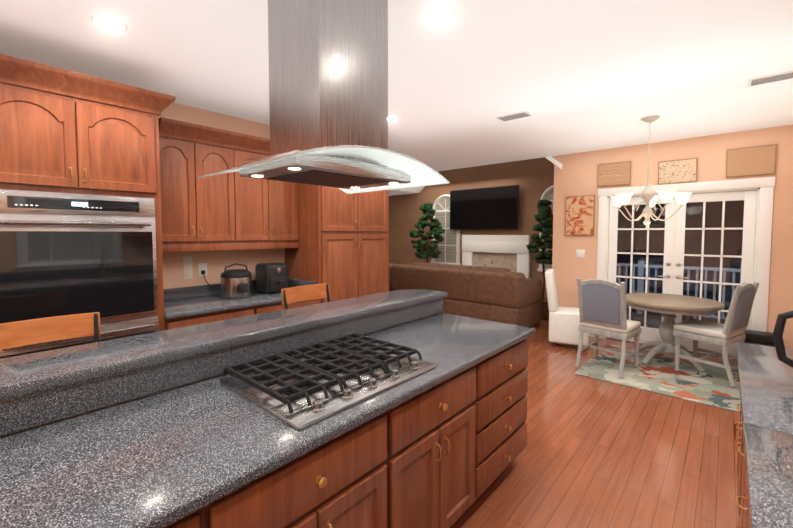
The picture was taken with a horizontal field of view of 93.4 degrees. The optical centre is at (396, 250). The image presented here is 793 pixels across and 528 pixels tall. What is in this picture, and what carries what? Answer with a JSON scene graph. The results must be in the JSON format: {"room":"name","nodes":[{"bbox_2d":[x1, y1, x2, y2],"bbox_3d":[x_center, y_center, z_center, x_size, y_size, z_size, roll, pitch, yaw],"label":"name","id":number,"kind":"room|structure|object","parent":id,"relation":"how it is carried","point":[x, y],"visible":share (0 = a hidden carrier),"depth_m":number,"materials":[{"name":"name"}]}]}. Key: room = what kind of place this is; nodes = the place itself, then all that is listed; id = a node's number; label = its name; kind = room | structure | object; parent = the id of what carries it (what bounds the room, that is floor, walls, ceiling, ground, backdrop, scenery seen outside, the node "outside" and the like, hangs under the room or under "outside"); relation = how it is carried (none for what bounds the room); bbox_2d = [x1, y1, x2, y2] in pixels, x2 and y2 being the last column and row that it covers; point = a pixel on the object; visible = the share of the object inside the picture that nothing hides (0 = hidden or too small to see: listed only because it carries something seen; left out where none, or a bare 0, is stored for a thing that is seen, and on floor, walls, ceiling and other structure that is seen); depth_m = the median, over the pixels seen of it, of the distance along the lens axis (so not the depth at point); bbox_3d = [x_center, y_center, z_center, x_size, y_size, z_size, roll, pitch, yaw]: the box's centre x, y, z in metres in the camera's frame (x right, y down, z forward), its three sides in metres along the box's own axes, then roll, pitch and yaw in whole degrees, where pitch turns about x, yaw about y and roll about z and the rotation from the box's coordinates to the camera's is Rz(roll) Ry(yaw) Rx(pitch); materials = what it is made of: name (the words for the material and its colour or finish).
{"room":"kitchen","nodes":[
{"label":"kitchen","id":0,"kind":"room"},
{"bbox_2d":[158,102,284,288],"bbox_3d":[-2.576,0.026,2.959,0.120,2.720,5.980,2,4,41],"label":"wall","id":1,"kind":"structure","parent":0,"point":[217,262],"depth_m":3.71,"materials":[{"name":"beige paint"}]},
{"bbox_2d":[183,256,192,279],"bbox_3d":[-1.979,0.159,3.542,0.012,0.217,0.080,2,4,41],"label":"light switch","id":2,"kind":"object","parent":1,"relation":"attached to","point":[187,268],"visible":1,"depth_m":3.54,"materials":[{"name":"beige plastic"}]},
{"bbox_2d":[158,117,237,244],"bbox_3d":[-1.886,-0.584,3.375,0.316,1.020,0.714,2,4,41],"label":"upper cabinet","id":3,"kind":"object","parent":1,"relation":"attached to","point":[229,211],"depth_m":3.29,"materials":[{"name":"brown wood"}]},
{"bbox_2d":[198,263,220,292],"bbox_3d":[-1.790,0.276,3.647,0.162,0.314,0.213,2,4,41],"label":"electrical outlet","id":4,"kind":"object","parent":1,"relation":"attached to","point":[202,269],"visible":0.96,"depth_m":3.64,"materials":[{"name":"white paint"}]},
{"bbox_2d":[164,280,255,301],"bbox_3d":[-1.760,0.379,3.788,0.020,0.105,1.429,2,4,41],"label":"backsplash","id":5,"kind":"structure","parent":1,"relation":"attached to","point":[191,291],"depth_m":3.56,"materials":[{"name":"grey stone"}]},
{"bbox_2d":[234,133,298,244],"bbox_3d":[-1.412,-0.610,3.910,0.316,1.020,0.715,2,4,41],"label":"upper cabinet","id":6,"kind":"object","parent":1,"relation":"attached to","point":[268,210],"depth_m":3.76,"materials":[{"name":"brown wood"}]},
{"bbox_2d":[288,278,317,286],"bbox_3d":[-1.059,0.364,4.108,0.606,0.105,0.020,2,4,41],"label":"backsplash","id":7,"kind":"structure","parent":1,"relation":"attached to","point":[291,281],"depth_m":4.11,"materials":[{"name":"grey stone"}]},
{"bbox_2d":[0,0,792,170],"bbox_3d":[-1.563,-1.409,3.670,8.945,0.080,8.490,2,4,41],"label":"ceiling","id":8,"kind":"structure","parent":0,"point":[574,76],"depth_m":2.62,"materials":[{"name":"paint"}]},
{"bbox_2d":[91,14,127,31],"bbox_3d":[-1.629,-1.292,2.124,0.170,0.006,0.170,2,4,41],"label":"recessed light","id":9,"kind":"object","parent":8,"relation":"in","point":[109,23],"visible":1,"depth_m":2.12,"materials":[{"name":"white"}]},
{"bbox_2d":[199,0,449,193],"bbox_3d":[-0.285,-0.782,1.573,0.685,0.969,0.800,2,4,41],"label":"range hood","id":10,"kind":"object","parent":8,"relation":"hanging from","point":[328,85],"visible":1,"depth_m":1.45,"materials":[{"name":"silver metal"}]},
{"bbox_2d":[388,116,399,121],"bbox_3d":[-0.052,-1.377,3.904,0.170,0.006,0.170,2,4,41],"label":"recessed light","id":11,"kind":"object","parent":8,"relation":"in","point":[392,119],"visible":0.75,"depth_m":3.91,"materials":[{"name":"white"}]},
{"bbox_2d":[424,5,454,23],"bbox_3d":[0.232,-1.288,2.039,0.170,0.006,0.170,2,4,41],"label":"recessed light","id":12,"kind":"object","parent":8,"relation":"in","point":[439,14],"visible":1,"depth_m":2.03,"materials":[{"name":"white"}]},
{"bbox_2d":[496,111,532,121],"bbox_3d":[1.200,-1.371,3.811,0.320,0.010,0.180,2,4,41],"label":"ceiling vent","id":13,"kind":"object","parent":8,"relation":"in","point":[513,116],"visible":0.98,"depth_m":3.79,"materials":[{"name":"white metal"}]},
{"bbox_2d":[610,115,692,228],"bbox_3d":[2.642,-0.808,3.919,0.734,1.144,0.712,2,4,41],"label":"chandelier","id":14,"kind":"object","parent":8,"relation":"hanging from","point":[649,197],"visible":1,"depth_m":3.85,"materials":[{"name":"white glass"}]},
{"bbox_2d":[747,71,792,86],"bbox_3d":[2.909,-1.325,2.861,0.320,0.010,0.180,2,4,41],"label":"ceiling vent","id":15,"kind":"object","parent":8,"relation":"in","point":[771,78],"visible":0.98,"depth_m":2.87,"materials":[{"name":"white metal"}]},
{"bbox_2d":[389,157,553,297],"bbox_3d":[1.073,-0.994,8.755,6.190,4.200,0.120,2,4,41],"label":"wall","id":16,"kind":"structure","parent":0,"point":[533,179],"depth_m":8.05,"materials":[{"name":"brown paint"}]},
{"bbox_2d":[430,194,460,264],"bbox_3d":[1.130,-0.491,8.624,0.820,1.628,0.086,2,4,41],"label":"window","id":17,"kind":"structure","parent":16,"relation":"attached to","point":[449,247],"depth_m":8.60,"materials":[{"name":"beige"}]},
{"bbox_2d":[389,156,561,195],"bbox_3d":[0.659,-2.184,8.228,6.190,1.632,1.370,2,4,41],"label":"vault","id":18,"kind":"object","parent":16,"relation":"attached to","point":[410,190],"visible":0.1,"depth_m":8.77,"materials":[{"name":"paint"}]},
{"bbox_2d":[450,185,518,229],"bbox_3d":[1.836,-0.888,7.894,1.580,0.870,0.160,2,4,41],"label":"television","id":19,"kind":"object","parent":16,"relation":"attached to","point":[490,208],"visible":1,"depth_m":7.78,"materials":[{"name":"black plastic"}]},
{"bbox_2d":[537,185,553,271],"bbox_3d":[2.987,-0.417,6.983,0.660,1.638,0.086,2,4,41],"label":"window","id":20,"kind":"structure","parent":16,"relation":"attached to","point":[546,194],"depth_m":7.07,"materials":[{"name":"beige"}]},
{"bbox_2d":[552,155,561,303],"bbox_3d":[2.899,-0.873,6.241,0.120,4.200,1.230,2,4,41],"label":"wall","id":21,"kind":"structure","parent":0,"point":[557,218],"depth_m":5.80,"materials":[{"name":"brown paint"}]},
{"bbox_2d":[451,319,739,527],"bbox_3d":[-1.116,1.353,4.310,8.945,0.060,9.840,2,4,41],"label":"floor","id":22,"kind":"structure","parent":0,"point":[596,453],"depth_m":2.53,"materials":[{"name":"brown wood"}]},
{"bbox_2d":[0,312,100,349],"bbox_3d":[-1.617,0.898,1.764,0.517,1.096,0.452,2,4,41],"label":"bar stool","id":23,"kind":"object","parent":22,"relation":"on","point":[27,332],"visible":0.21,"depth_m":1.91,"materials":[{"name":"orange wood"}]},
{"bbox_2d":[0,53,175,330],"bbox_3d":[-2.252,0.133,2.679,0.736,2.535,1.038,2,4,41],"label":"tall cabinet","id":24,"kind":"object","parent":22,"relation":"on","point":[65,131],"visible":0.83,"depth_m":2.41,"materials":[{"name":"brown wood"}]},
{"bbox_2d":[0,189,158,358],"bbox_3d":[-2.263,0.300,2.637,0.725,1.359,0.852,2,4,41],"label":"double wall oven","id":25,"kind":"object","parent":24,"relation":"in","point":[62,254],"visible":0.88,"depth_m":2.41,"materials":[{"name":"grey metal"}]},
{"bbox_2d":[164,306,255,329],"bbox_3d":[-1.755,0.932,3.333,0.666,0.875,0.714,2,4,41],"label":"base cabinet","id":26,"kind":"object","parent":22,"relation":"on","point":[224,314],"depth_m":3.06,"materials":[{"name":"brown wood"}]},
{"bbox_2d":[164,286,295,321],"bbox_3d":[-1.511,0.462,3.571,0.686,0.040,1.429,2,4,41],"label":"countertop","id":27,"kind":"structure","parent":26,"relation":"on","point":[207,303],"depth_m":3.27,"materials":[{"name":"grey stone"}]},
{"bbox_2d":[220,263,251,298],"bbox_3d":[-1.535,0.279,3.586,0.284,0.323,0.278,2,4,41],"label":"rice cooker","id":28,"kind":"object","parent":27,"relation":"on","point":[236,283],"visible":1,"depth_m":3.48,"materials":[{"name":"silver metal"}]},
{"bbox_2d":[255,262,287,293],"bbox_3d":[-1.266,0.277,3.857,0.330,0.300,0.260,2,4,41],"label":"air fryer","id":29,"kind":"object","parent":27,"relation":"on","point":[271,277],"visible":0.88,"depth_m":3.77,"materials":[{"name":"black plastic"}]},
{"bbox_2d":[0,297,534,527],"bbox_3d":[-0.382,0.931,1.748,1.019,1.031,2.710,2,4,41],"label":"kitchen island","id":30,"kind":"object","parent":22,"relation":"on","point":[164,429],"depth_m":1.27,"materials":[{"name":"grey stone"}]},
{"bbox_2d":[0,289,447,396],"bbox_3d":[-0.658,0.382,1.967,0.370,0.045,2.770,2,4,41],"label":"island countertop","id":31,"kind":"structure","parent":30,"relation":"on","point":[21,373],"depth_m":1.57,"materials":[{"name":"grey stone"}]},
{"bbox_2d":[220,333,436,429],"bbox_3d":[-0.273,0.503,1.624,0.577,0.064,0.740,2,4,41],"label":"cooktop","id":32,"kind":"object","parent":30,"relation":"in","point":[300,390],"visible":1,"depth_m":1.50,"materials":[{"name":"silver metal"}]},
{"bbox_2d":[256,299,318,313],"bbox_3d":[-1.282,0.906,3.867,0.666,0.875,0.715,2,4,41],"label":"base cabinet","id":33,"kind":"object","parent":22,"relation":"on","point":[276,306],"depth_m":3.56,"materials":[{"name":"brown wood"}]},
{"bbox_2d":[281,283,329,308],"bbox_3d":[-0.576,0.841,2.939,0.517,1.096,0.452,2,4,41],"label":"bar stool","id":34,"kind":"object","parent":22,"relation":"on","point":[302,293],"visible":0.27,"depth_m":3.07,"materials":[{"name":"orange wood"}]},
{"bbox_2d":[284,149,389,303],"bbox_3d":[-0.687,0.045,4.498,0.666,2.536,1.076,2,4,41],"label":"tall cabinet","id":35,"kind":"object","parent":22,"relation":"on","point":[342,250],"depth_m":4.14,"materials":[{"name":"brown wood"}]},
{"bbox_2d":[409,202,444,262],"bbox_3d":[0.653,0.032,8.243,0.805,2.199,0.730,2,4,41],"label":"ficus plant","id":36,"kind":"object","parent":22,"relation":"on","point":[436,229],"visible":0.9,"depth_m":8.11,"materials":[{"name":"green plant"}]},
{"bbox_2d":[389,262,541,326],"bbox_3d":[0.795,0.708,6.977,3.516,0.970,0.970,2,4,41],"label":"sectional sofa","id":37,"kind":"object","parent":22,"relation":"on","point":[502,295],"visible":0.6,"depth_m":5.97,"materials":[{"name":"brown leather"}]},
{"bbox_2d":[462,235,530,277],"bbox_3d":[1.926,0.417,7.681,1.600,1.485,0.450,2,4,41],"label":"fireplace mantel","id":38,"kind":"object","parent":22,"relation":"on","point":[512,253],"visible":0.54,"depth_m":7.70,"materials":[{"name":"white paint"}]},
{"bbox_2d":[526,199,552,318],"bbox_3d":[2.617,0.141,6.698,0.539,2.131,0.572,2,4,41],"label":"ficus plant","id":39,"kind":"object","parent":22,"relation":"on","point":[544,217],"visible":0.79,"depth_m":6.57,"materials":[{"name":"green plant"}]},
{"bbox_2d":[545,269,588,350],"bbox_3d":[2.330,0.774,5.119,0.544,1.018,0.460,1,3,26],"label":"chair","id":40,"kind":"object","parent":22,"relation":"on","point":[564,324],"visible":0.81,"depth_m":4.97,"materials":[{"name":"white fabric"}]},
{"bbox_2d":[574,344,739,411],"bbox_3d":[2.991,1.328,4.080,1.560,0.010,1.440,2,4,41],"label":"rug","id":41,"kind":"object","parent":22,"relation":"on","point":[659,374],"visible":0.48,"depth_m":3.96,"materials":[{"name":"multicoloured fabric"}]},
{"bbox_2d":[576,278,641,377],"bbox_3d":[2.379,0.805,4.202,0.562,1.016,0.500,-2,4,-40],"label":"dining chair","id":42,"kind":"object","parent":41,"relation":"on","point":[602,307],"visible":0.98,"depth_m":4.05,"materials":[{"name":"grey fabric"}]},
{"bbox_2d":[626,293,724,375],"bbox_3d":[3.165,0.934,4.348,0.960,0.748,0.960,2,4,41],"label":"dining table","id":43,"kind":"object","parent":41,"relation":"on","point":[670,307],"visible":0.83,"depth_m":4.26,"materials":[{"name":"brown wood"}]},
{"bbox_2d":[673,282,758,386],"bbox_3d":[3.378,0.816,3.974,0.500,1.016,0.562,-2,3,-30],"label":"dining chair","id":44,"kind":"object","parent":41,"relation":"on","point":[730,331],"visible":0.94,"depth_m":3.81,"materials":[{"name":"grey fabric"}]},
{"bbox_2d":[734,398,740,503],"bbox_3d":[1.903,1.016,1.607,0.621,0.875,0.820,2,4,41],"label":"base cabinet","id":45,"kind":"object","parent":22,"relation":"on","point":[739,441],"depth_m":1.91,"materials":[{"name":"brown wood"}]},
{"bbox_2d":[737,454,744,527],"bbox_3d":[1.472,1.039,1.121,0.621,0.875,0.480,2,4,41],"label":"base cabinet","id":46,"kind":"object","parent":22,"relation":"on","point":[740,493],"depth_m":1.63,"materials":[{"name":"brown wood"}]},
{"bbox_2d":[737,342,792,527],"bbox_3d":[1.075,0.603,0.669,0.646,0.040,3.310,2,4,41],"label":"countertop","id":47,"kind":"structure","parent":46,"relation":"on","point":[765,383],"depth_m":1.17,"materials":[{"name":"grey stone"}]},
{"bbox_2d":[772,310,792,367],"bbox_3d":[1.659,0.387,1.445,0.293,0.314,0.205,2,4,41],"label":"kettle","id":48,"kind":"object","parent":47,"relation":"on","point":[779,327],"visible":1,"depth_m":1.51,"materials":[{"name":"black plastic"}]},
{"bbox_2d":[745,514,748,527],"bbox_3d":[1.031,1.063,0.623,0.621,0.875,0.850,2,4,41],"label":"base cabinet","id":49,"kind":"object","parent":22,"relation":"on","point":[746,515],"depth_m":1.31,"materials":[{"name":"brown wood"}]},
{"bbox_2d":[744,329,774,346],"bbox_3d":[4.125,1.124,4.249,0.316,0.403,0.206,2,4,41],"label":"trash can","id":50,"kind":"object","parent":22,"relation":"on","point":[759,338],"visible":0.15,"depth_m":4.19,"materials":[{"name":"black plastic"}]},
{"bbox_2d":[559,124,792,349],"bbox_3d":[3.608,-0.068,4.910,2.755,2.720,0.120,2,4,41],"label":"wall","id":51,"kind":"structure","parent":0,"point":[580,173],"depth_m":4.64,"materials":[{"name":"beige paint"}]},
{"bbox_2d":[565,195,594,235],"bbox_3d":[2.727,-0.525,5.565,0.400,0.590,0.028,2,4,41],"label":"art","id":52,"kind":"object","parent":51,"relation":"attached to","point":[580,216],"visible":0.98,"depth_m":5.55,"materials":[{"name":"brown paper"}]},
{"bbox_2d":[576,250,584,257],"bbox_3d":[2.750,0.040,5.588,0.120,0.120,0.008,2,4,41],"label":"light switch","id":53,"kind":"object","parent":51,"relation":"attached to","point":[580,253],"visible":1,"depth_m":5.59,"materials":[{"name":"white paint"}]},
{"bbox_2d":[597,161,630,186],"bbox_3d":[3.053,-1.075,5.250,0.410,0.320,0.028,2,4,41],"label":"art","id":54,"kind":"object","parent":51,"relation":"attached to","point":[615,174],"visible":0.98,"depth_m":5.23,"materials":[{"name":"brown"}]},
{"bbox_2d":[658,158,697,184],"bbox_3d":[3.588,-1.012,4.778,0.400,0.300,0.028,2,4,41],"label":"art","id":55,"kind":"object","parent":51,"relation":"attached to","point":[677,171],"visible":0.98,"depth_m":4.76,"materials":[{"name":"brown"}]},
{"bbox_2d":[597,177,775,355],"bbox_3d":[3.623,0.213,4.892,1.800,2.160,0.146,2,4,41],"label":"door frame","id":56,"kind":"structure","parent":51,"relation":"attached to","point":[674,239],"depth_m":4.72,"materials":[{"name":"white paint"}]},
{"bbox_2d":[726,144,776,177],"bbox_3d":[4.098,-1.036,4.326,0.420,0.330,0.028,2,4,41],"label":"art","id":57,"kind":"object","parent":51,"relation":"attached to","point":[752,161],"visible":1,"depth_m":4.31,"materials":[{"name":"brown"}]},
{"label":"outside","id":58,"kind":"structure","parent":0,"visible":0},
{"bbox_2d":[617,260,740,326],"bbox_3d":[4.588,0.801,5.982,4.410,1.120,2.700,2,4,41],"label":"deck railing","id":59,"kind":"object","parent":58,"point":[655,290],"depth_m":6.70,"materials":[{"name":"white wood"}]}
]}

